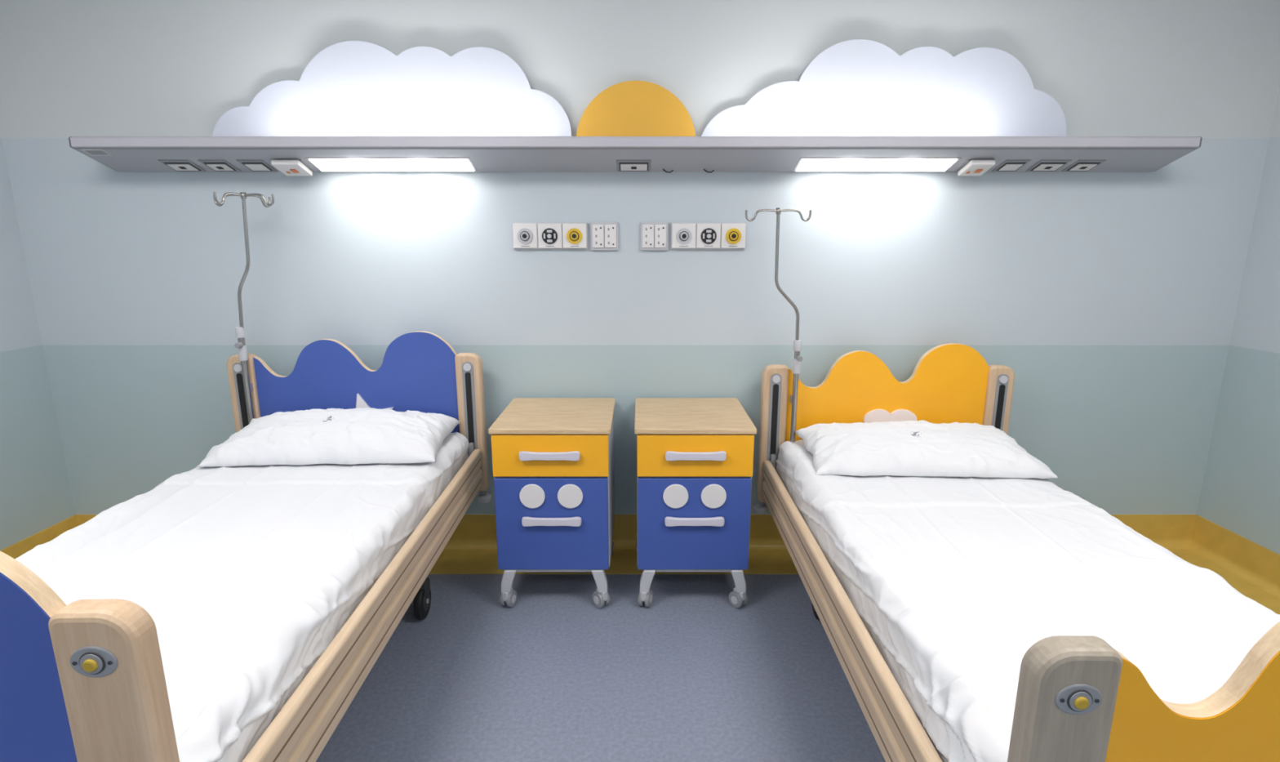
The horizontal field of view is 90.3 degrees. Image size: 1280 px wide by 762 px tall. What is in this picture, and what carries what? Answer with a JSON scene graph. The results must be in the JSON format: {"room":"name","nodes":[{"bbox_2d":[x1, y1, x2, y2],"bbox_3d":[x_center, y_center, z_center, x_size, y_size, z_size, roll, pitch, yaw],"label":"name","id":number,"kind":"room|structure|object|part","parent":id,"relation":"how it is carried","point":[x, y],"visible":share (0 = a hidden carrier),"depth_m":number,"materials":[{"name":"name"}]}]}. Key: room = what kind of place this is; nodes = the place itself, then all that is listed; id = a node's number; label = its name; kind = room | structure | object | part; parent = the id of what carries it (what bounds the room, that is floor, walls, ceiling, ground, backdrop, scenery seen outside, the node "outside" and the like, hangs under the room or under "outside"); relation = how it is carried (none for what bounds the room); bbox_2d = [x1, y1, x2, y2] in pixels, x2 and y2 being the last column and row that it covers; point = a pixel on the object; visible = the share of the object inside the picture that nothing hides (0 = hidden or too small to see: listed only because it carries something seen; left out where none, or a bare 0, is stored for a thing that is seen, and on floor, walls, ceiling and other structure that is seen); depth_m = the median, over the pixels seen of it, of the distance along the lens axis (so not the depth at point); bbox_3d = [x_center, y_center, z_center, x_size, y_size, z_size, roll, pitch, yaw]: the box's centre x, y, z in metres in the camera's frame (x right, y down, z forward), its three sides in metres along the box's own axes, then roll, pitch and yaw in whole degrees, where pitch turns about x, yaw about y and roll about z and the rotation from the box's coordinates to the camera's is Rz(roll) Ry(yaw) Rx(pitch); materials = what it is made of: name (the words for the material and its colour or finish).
{"room":"hospital room","nodes":[
{"label":"hospital room","id":0,"kind":"room"},
{"bbox_2d":[0,131,75,550],"bbox_3d":[-2.970,-0.028,0.444,0.100,2.950,5.280,0,12,0],"label":"wall","id":1,"kind":"structure","parent":0,"point":[36,494],"depth_m":3.01,"materials":[{"name":"grey paint"}]},
{"bbox_2d":[0,514,78,558],"bbox_3d":[-2.777,1.327,0.732,0.285,0.180,5.280,0,12,0],"label":"baseboard","id":2,"kind":"structure","parent":1,"relation":"attached to","point":[18,548],"depth_m":3.09,"materials":[{"name":"yellow plastic"}]},
{"bbox_2d":[315,573,885,761],"bbox_3d":[-0.020,1.464,0.761,6.000,0.100,5.480,0,12,0],"label":"floor","id":3,"kind":"structure","parent":0,"point":[691,674],"depth_m":2.30,"materials":[{"name":"plastic"}]},
{"bbox_2d":[0,331,492,761],"bbox_3d":[-1.307,0.557,2.021,1.208,1.149,2.197,0,12,-1],"label":"hospital bed","id":4,"kind":"object","parent":3,"relation":"on","point":[82,680],"visible":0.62,"depth_m":1.34,"materials":[{"name":"blue laminate"}]},
{"bbox_3d":[-1.285,0.550,0.933,0.940,0.682,0.028,0,12,-1],"label":"footboard panel","id":5,"kind":"part","parent":4,"relation":"part of","materials":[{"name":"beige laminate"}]},
{"bbox_3d":[-1.284,0.554,0.919,0.940,0.682,0.003,0,12,-1],"label":"footboard panel","id":6,"kind":"part","parent":4,"relation":"part of","materials":[{"name":"blue wood"}]},
{"bbox_3d":[-0.758,0.392,0.879,0.019,0.019,0.010,0,12,-1],"label":"lock knob","id":7,"kind":"part","parent":4,"relation":"part of","materials":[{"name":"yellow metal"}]},
{"bbox_3d":[-0.758,0.389,0.886,0.064,0.048,0.007,0,12,-1],"label":"lock plate","id":8,"kind":"part","parent":4,"relation":"part of","materials":[{"name":"grey plastic"}]},
{"bbox_3d":[-0.759,0.647,0.964,0.120,0.680,0.048,0,12,-1],"label":"post","id":9,"kind":"part","parent":4,"relation":"part of","materials":[{"name":"brown wood"}]},
{"bbox_3d":[-1.855,0.201,2.999,0.052,0.585,0.004,0,12,-1],"label":"slot frame","id":10,"kind":"part","parent":4,"relation":"part of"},
{"bbox_2d":[14,431,468,761],"bbox_3d":[-1.310,0.603,2.018,1.096,0.330,2.073,0,12,-1],"label":"sheet","id":11,"kind":"object","parent":4,"relation":"on","point":[245,575],"visible":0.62,"depth_m":1.79,"materials":[{"name":"white fabric"}]},
{"bbox_2d":[196,407,461,466],"bbox_3d":[-1.304,0.218,2.759,0.944,0.169,0.474,-1,12,-2],"label":"pillow","id":12,"kind":"object","parent":11,"relation":"on","point":[366,435],"visible":1,"depth_m":2.59,"materials":[{"name":"fabric"}]},
{"bbox_2d":[213,191,274,422],"bbox_3d":[-1.722,-0.277,2.877,0.220,1.105,0.196,-8,14,-33],"label":"pole","id":13,"kind":"object","parent":4,"relation":"attached to","point":[241,345],"visible":0.98,"depth_m":2.87,"materials":[{"name":"metal"}]},
{"bbox_3d":[-1.810,-0.161,2.873,0.024,0.024,0.030,0,12,0],"label":"clamp knob","id":14,"kind":"part","parent":13,"relation":"part of","materials":[{"name":"grey plastic"}]},
{"bbox_3d":[-1.768,-0.271,2.879,0.108,1.092,0.015,0,12,0],"label":"rod","id":15,"kind":"part","parent":13,"relation":"part of","materials":[{"name":"metal"}]},
{"bbox_3d":[-1.855,0.207,3.030,0.120,0.680,0.055,0,12,-1],"label":"post","id":16,"kind":"part","parent":4,"relation":"part of","materials":[{"name":"brown wood"}]},
{"bbox_3d":[-1.330,0.105,3.026,0.940,0.682,0.028,0,12,-1],"label":"headboard panel","id":17,"kind":"part","parent":4,"relation":"part of","materials":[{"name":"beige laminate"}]},
{"bbox_3d":[-1.329,0.110,3.013,0.940,0.682,0.003,0,12,-1],"label":"headboard panel","id":18,"kind":"part","parent":4,"relation":"part of","materials":[{"name":"blue wood"}]},
{"bbox_3d":[-0.803,0.197,3.020,0.052,0.585,0.004,0,12,-1],"label":"slot frame","id":19,"kind":"part","parent":4,"relation":"part of","materials":[{"name":"grey plastic"}]},
{"bbox_3d":[-0.804,0.203,3.052,0.120,0.680,0.055,0,12,-1],"label":"post","id":20,"kind":"part","parent":4,"relation":"part of","materials":[{"name":"brown wood"}]},
{"bbox_3d":[-0.769,0.542,3.117,0.028,0.050,0.028,0,12,-1],"label":"bumper stem","id":21,"kind":"part","parent":4,"relation":"part of","materials":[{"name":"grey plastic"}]},
{"bbox_2d":[488,397,615,607],"bbox_3d":[-0.370,0.537,2.936,0.501,0.808,0.569,0,12,0],"label":"nightstand","id":22,"kind":"object","parent":3,"relation":"on","point":[553,458],"visible":1,"depth_m":2.67,"materials":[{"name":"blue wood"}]},
{"bbox_3d":[-0.370,0.306,2.606,0.250,0.041,0.018,0,12,0],"label":"handle","id":23,"kind":"part","parent":22,"relation":"part of","materials":[{"name":"plastic"}]},
{"bbox_3d":[-0.370,0.308,2.631,0.480,0.180,0.020,0,12,0],"label":"drawer","id":24,"kind":"part","parent":22,"relation":"part of","materials":[{"name":"orange laminate"}]},
{"bbox_3d":[-0.370,0.588,2.666,0.250,0.041,0.018,0,12,0],"label":"handle","id":25,"kind":"part","parent":22,"relation":"part of","materials":[{"name":"plastic"}]},
{"bbox_3d":[-0.371,0.605,2.695,0.474,0.412,0.020,0,12,0],"label":"door","id":26,"kind":"part","parent":22,"relation":"part of","materials":[{"name":"blue laminate"}]},
{"bbox_3d":[-0.370,0.761,2.981,0.430,0.021,0.495,0,12,0],"label":"frame","id":27,"kind":"part","parent":22,"relation":"part of","materials":[{"name":"grey plastic"}]},
{"bbox_2d":[634,397,756,607],"bbox_3d":[0.228,0.537,2.936,0.501,0.808,0.569,0,12,0],"label":"nightstand","id":28,"kind":"object","parent":3,"relation":"on","point":[695,455],"visible":1,"depth_m":2.67,"materials":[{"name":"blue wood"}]},
{"bbox_3d":[0.228,0.761,2.981,0.430,0.021,0.495,0,12,0],"label":"frame","id":29,"kind":"part","parent":28,"relation":"part of","materials":[{"name":"grey plastic"}]},
{"bbox_3d":[0.228,0.588,2.666,0.250,0.041,0.018,0,12,0],"label":"handle","id":30,"kind":"part","parent":28,"relation":"part of","materials":[{"name":"plastic"}]},
{"bbox_3d":[0.227,0.605,2.695,0.474,0.412,0.020,0,12,0],"label":"door","id":31,"kind":"part","parent":28,"relation":"part of","materials":[{"name":"blue laminate"}]},
{"bbox_3d":[0.228,0.308,2.631,0.480,0.180,0.020,0,12,0],"label":"drawer","id":32,"kind":"part","parent":28,"relation":"part of","materials":[{"name":"orange laminate"}]},
{"bbox_3d":[0.228,0.306,2.606,0.250,0.041,0.018,0,12,0],"label":"handle","id":33,"kind":"part","parent":28,"relation":"part of","materials":[{"name":"plastic"}]},
{"bbox_2d":[753,342,1279,761],"bbox_3d":[1.151,0.584,2.027,1.208,1.094,2.197,0,12,1],"label":"hospital bed","id":34,"kind":"object","parent":3,"relation":"on","point":[1079,699],"visible":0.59,"depth_m":1.38,"materials":[{"name":"orange laminate"}]},
{"bbox_3d":[0.602,0.597,3.123,0.028,0.050,0.028,0,12,1],"label":"bumper stem","id":35,"kind":"part","parent":34,"relation":"part of","materials":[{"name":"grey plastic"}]},
{"bbox_3d":[0.636,0.258,3.058,0.120,0.680,0.055,0,12,1],"label":"post","id":36,"kind":"part","parent":34,"relation":"part of","materials":[{"name":"brown wood"}]},
{"bbox_3d":[0.635,0.252,3.027,0.052,0.585,0.004,0,12,1],"label":"slot frame","id":37,"kind":"part","parent":34,"relation":"part of","materials":[{"name":"grey plastic"}]},
{"bbox_2d":[745,208,811,442],"bbox_3d":[0.604,-0.128,2.909,0.290,1.280,0.086,0,12,0],"label":"pole","id":38,"kind":"object","parent":34,"relation":"attached to","point":[797,360],"visible":0.98,"depth_m":2.88,"materials":[{"name":"metal"}]},
{"bbox_3d":[0.661,-0.121,2.910,0.129,1.267,0.015,0,12,0],"label":"rod","id":39,"kind":"part","parent":38,"relation":"part of","materials":[{"name":"metal"}]},
{"bbox_3d":[0.723,-0.102,2.886,0.024,0.024,0.030,0,12,0],"label":"clamp knob","id":40,"kind":"part","parent":38,"relation":"part of","materials":[{"name":"grey plastic"}]},
{"bbox_3d":[1.162,0.159,3.038,0.940,0.682,0.028,0,12,1],"label":"headboard panel","id":41,"kind":"part","parent":34,"relation":"part of","materials":[{"name":"orange laminate"}]},
{"bbox_3d":[1.162,0.163,3.025,0.940,0.682,0.003,0,12,1],"label":"headboard panel","id":42,"kind":"part","parent":34,"relation":"part of","materials":[{"name":"yellow wood"}]},
{"bbox_3d":[1.688,0.260,3.047,0.120,0.680,0.055,0,12,1],"label":"post","id":43,"kind":"part","parent":34,"relation":"part of","materials":[{"name":"brown wood"}]},
{"bbox_3d":[1.687,0.254,3.016,0.052,0.585,0.004,0,12,1],"label":"slot frame","id":44,"kind":"part","parent":34,"relation":"part of","materials":[{"name":"grey plastic"}]},
{"bbox_2d":[775,440,1279,761],"bbox_3d":[1.147,0.633,2.027,1.100,0.332,2.068,0,12,1],"label":"sheet","id":45,"kind":"object","parent":34,"relation":"on","point":[953,580],"visible":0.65,"depth_m":1.74,"materials":[{"name":"white fabric"}]},
{"bbox_2d":[795,419,1058,478],"bbox_3d":[1.183,0.272,2.733,0.949,0.152,0.481,1,12,3],"label":"pillow","id":46,"kind":"object","parent":45,"relation":"on","point":[922,447],"visible":1,"depth_m":2.58,"materials":[{"name":"fabric"}]},
{"bbox_3d":[0.613,0.702,0.971,0.120,0.680,0.048,0,12,1],"label":"post","id":47,"kind":"part","parent":34,"relation":"part of","materials":[{"name":"brown wood"}]},
{"bbox_3d":[0.613,0.444,0.892,0.064,0.048,0.007,0,12,1],"label":"lock plate","id":48,"kind":"part","parent":34,"relation":"part of","materials":[{"name":"grey plastic"}]},
{"bbox_3d":[0.613,0.447,0.886,0.019,0.019,0.010,0,12,1],"label":"lock knob","id":49,"kind":"part","parent":34,"relation":"part of","materials":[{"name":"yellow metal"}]},
{"bbox_3d":[1.139,0.608,0.931,0.940,0.682,0.003,0,12,1],"label":"footboard panel","id":50,"kind":"part","parent":34,"relation":"part of","materials":[{"name":"yellow wood"}]},
{"bbox_3d":[1.139,0.604,0.944,0.940,0.682,0.028,0,12,1],"label":"footboard panel","id":51,"kind":"part","parent":34,"relation":"part of","materials":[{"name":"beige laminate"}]},
{"bbox_2d":[0,0,1279,514],"bbox_3d":[-0.020,-0.587,3.075,6.000,2.950,0.100,0,12,0],"label":"wall","id":52,"kind":"structure","parent":0,"point":[1110,299],"depth_m":3.00,"materials":[{"name":"grey paint"}]},
{"bbox_2d":[212,40,571,136],"bbox_3d":[-1.122,-1.279,2.846,1.624,0.438,0.016,0,12,0],"label":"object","id":53,"kind":"object","parent":52,"relation":"attached to","point":[349,88],"visible":0.96,"depth_m":2.84,"materials":[{"name":"white plastic"}]},
{"bbox_2d":[511,222,587,248],"bbox_3d":[-0.422,-0.678,2.980,0.352,0.122,0.048,0,12,0],"label":"outlet panel","id":54,"kind":"object","parent":52,"relation":"attached to","point":[525,235],"visible":1,"depth_m":2.97,"materials":[{"name":"grey plastic"}]},
{"bbox_3d":[-0.537,-0.679,2.982,0.112,0.112,0.009,0,12,0],"label":"plate","id":55,"kind":"part","parent":54,"relation":"part of","materials":[{"name":"white plastic"}]},
{"bbox_3d":[-0.422,-0.679,2.982,0.112,0.112,0.009,0,12,0],"label":"plate","id":56,"kind":"part","parent":54,"relation":"part of","materials":[{"name":"white plastic"}]},
{"bbox_3d":[-0.306,-0.679,2.982,0.112,0.112,0.009,0,12,0],"label":"plate","id":57,"kind":"part","parent":54,"relation":"part of","materials":[{"name":"white plastic"}]},
{"bbox_2d":[590,222,618,250],"bbox_3d":[-0.167,-0.681,2.995,0.130,0.130,0.018,0,12,0],"label":"backplate","id":58,"kind":"object","parent":52,"relation":"attached to","point":[604,248],"visible":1,"depth_m":2.99,"materials":[{"name":"grey plastic"}]},
{"bbox_2d":[591,224,604,247],"bbox_3d":[-0.196,-0.678,2.983,0.054,0.106,0.009,0,12,0],"label":"module","id":59,"kind":"object","parent":58,"relation":"attached to","point":[599,232],"visible":1,"depth_m":2.98,"materials":[{"name":"white plastic"}]},
{"bbox_2d":[604,224,616,247],"bbox_3d":[-0.138,-0.678,2.983,0.054,0.106,0.009,0,12,0],"label":"module","id":60,"kind":"object","parent":58,"relation":"attached to","point":[611,232],"visible":1,"depth_m":2.98,"materials":[{"name":"white plastic"}]},
{"bbox_2d":[67,136,1202,176],"bbox_3d":[-0.020,-0.986,2.811,4.768,0.140,0.250,0,12,0],"label":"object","id":61,"kind":"object","parent":52,"relation":"attached to","point":[291,156],"visible":1,"depth_m":2.73,"materials":[{"name":"metal"}]},
{"bbox_2d":[85,151,108,155],"bbox_3d":[-2.325,-0.976,2.725,0.070,0.012,0.035,0,12,0],"label":"print","id":62,"kind":"object","parent":61,"relation":"on","point":[91,153],"depth_m":2.73,"materials":[{"name":"grey plastic"}]},
{"bbox_2d":[158,160,206,171],"bbox_3d":[-2.053,-0.965,2.858,0.135,0.040,0.113,0,12,0],"label":"socket","id":63,"kind":"object","parent":61,"relation":"attached to","point":[173,165],"depth_m":2.84,"materials":[{"name":"white plastic"}]},
{"bbox_2d":[197,160,241,171],"bbox_3d":[-1.885,-0.965,2.858,0.120,0.040,0.113,0,12,0],"label":"socket","id":64,"kind":"object","parent":61,"relation":"attached to","point":[211,165],"depth_m":2.84,"materials":[{"name":"white plastic"}]},
{"bbox_2d":[236,160,277,171],"bbox_3d":[-1.718,-0.965,2.858,0.115,0.040,0.113,0,12,0],"label":"socket","id":65,"kind":"object","parent":61,"relation":"attached to","point":[249,165],"depth_m":2.84,"materials":[{"name":"white plastic"}]},
{"bbox_2d":[270,160,314,171],"bbox_3d":[-1.558,-0.965,2.858,0.135,0.040,0.113,0,12,0],"label":"socket","id":66,"kind":"object","parent":61,"relation":"attached to","point":[302,165],"depth_m":2.82,"materials":[{"name":"grey plastic"}]},
{"bbox_3d":[-1.103,-0.967,2.848,0.717,0.045,0.132,0,12,0],"label":"downlight frame","id":67,"kind":"part","parent":61,"relation":"part of","materials":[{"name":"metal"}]},
{"bbox_2d":[616,160,651,171],"bbox_3d":[-0.028,-0.965,2.858,0.155,0.040,0.113,0,12,0],"label":"socket","id":68,"kind":"object","parent":61,"relation":"attached to","point":[621,165],"depth_m":2.84,"materials":[{"name":"white plastic"}]},
{"bbox_3d":[1.051,-0.967,2.848,0.702,0.045,0.132,0,12,0],"label":"downlight frame","id":69,"kind":"part","parent":61,"relation":"part of","materials":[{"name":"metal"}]},
{"bbox_2d":[954,160,971,171],"bbox_3d":[1.500,-0.965,2.858,0.120,0.040,0.113,0,12,0],"label":"socket","id":70,"kind":"object","parent":61,"relation":"attached to","point":[965,165],"depth_m":2.84,"materials":[{"name":"grey plastic"}]},
{"bbox_2d":[991,160,1031,171],"bbox_3d":[1.665,-0.965,2.858,0.110,0.040,0.113,0,12,0],"label":"socket","id":71,"kind":"object","parent":61,"relation":"attached to","point":[1003,165],"depth_m":2.85,"materials":[{"name":"white plastic"}]},
{"bbox_2d":[75,514,1195,573],"bbox_3d":[-0.020,0.808,3.175,5.800,0.180,0.285,0,12,0],"label":"baseboard","id":72,"kind":"structure","parent":52,"relation":"attached to","point":[472,548],"depth_m":3.29,"materials":[{"name":"yellow plastic"}]},
{"bbox_2d":[576,80,695,136],"bbox_3d":[-0.018,-1.204,2.866,0.544,0.268,0.020,0,12,0],"label":"sun decoration","id":73,"kind":"object","parent":52,"relation":"attached to","point":[630,108],"visible":0.91,"depth_m":2.86,"materials":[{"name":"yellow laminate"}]},
{"bbox_2d":[640,222,668,250],"bbox_3d":[0.067,-0.681,2.995,0.130,0.130,0.018,0,12,0],"label":"backplate","id":74,"kind":"object","parent":52,"relation":"attached to","point":[654,248],"visible":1,"depth_m":2.99,"materials":[{"name":"grey plastic"}]},
{"bbox_2d":[642,224,653,247],"bbox_3d":[0.038,-0.678,2.983,0.054,0.106,0.009,0,12,0],"label":"module","id":75,"kind":"object","parent":74,"relation":"attached to","point":[650,232],"visible":1,"depth_m":2.98,"materials":[{"name":"white plastic"}]},
{"bbox_2d":[654,224,666,247],"bbox_3d":[0.096,-0.678,2.983,0.054,0.106,0.009,0,12,0],"label":"module","id":76,"kind":"object","parent":74,"relation":"attached to","point":[662,232],"visible":1,"depth_m":2.98,"materials":[{"name":"white plastic"}]},
{"bbox_2d":[671,222,746,248],"bbox_3d":[0.321,-0.678,2.980,0.352,0.122,0.048,0,12,0],"label":"outlet panel","id":77,"kind":"object","parent":52,"relation":"attached to","point":[683,235],"visible":1,"depth_m":2.97,"materials":[{"name":"grey plastic"}]},
{"bbox_3d":[0.206,-0.679,2.982,0.112,0.112,0.009,0,12,0],"label":"plate","id":78,"kind":"part","parent":77,"relation":"part of","materials":[{"name":"white plastic"}]},
{"bbox_3d":[0.321,-0.679,2.982,0.112,0.112,0.009,0,12,0],"label":"plate","id":79,"kind":"part","parent":77,"relation":"part of","materials":[{"name":"white plastic"}]},
{"bbox_3d":[0.437,-0.679,2.982,0.112,0.112,0.009,0,12,0],"label":"plate","id":80,"kind":"part","parent":77,"relation":"part of","materials":[{"name":"white plastic"}]},
{"bbox_2d":[701,39,1066,136],"bbox_3d":[1.099,-1.282,2.846,1.650,0.444,0.016,0,12,0],"label":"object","id":81,"kind":"object","parent":52,"relation":"attached to","point":[856,87],"visible":0.94,"depth_m":2.85,"materials":[{"name":"white plastic"}]},
{"bbox_2d":[1196,86,1279,554],"bbox_3d":[2.930,-0.028,0.444,0.100,2.950,5.280,0,12,0],"label":"wall","id":82,"kind":"structure","parent":0,"point":[1240,491],"depth_m":2.98,"materials":[{"name":"grey paint"}]},
{"bbox_2d":[1185,514,1279,613],"bbox_3d":[2.737,1.327,0.732,0.285,0.180,5.280,0,12,0],"label":"baseboard","id":83,"kind":"structure","parent":82,"relation":"attached to","point":[1251,568],"depth_m":3.04,"materials":[{"name":"yellow plastic"}]}
]}

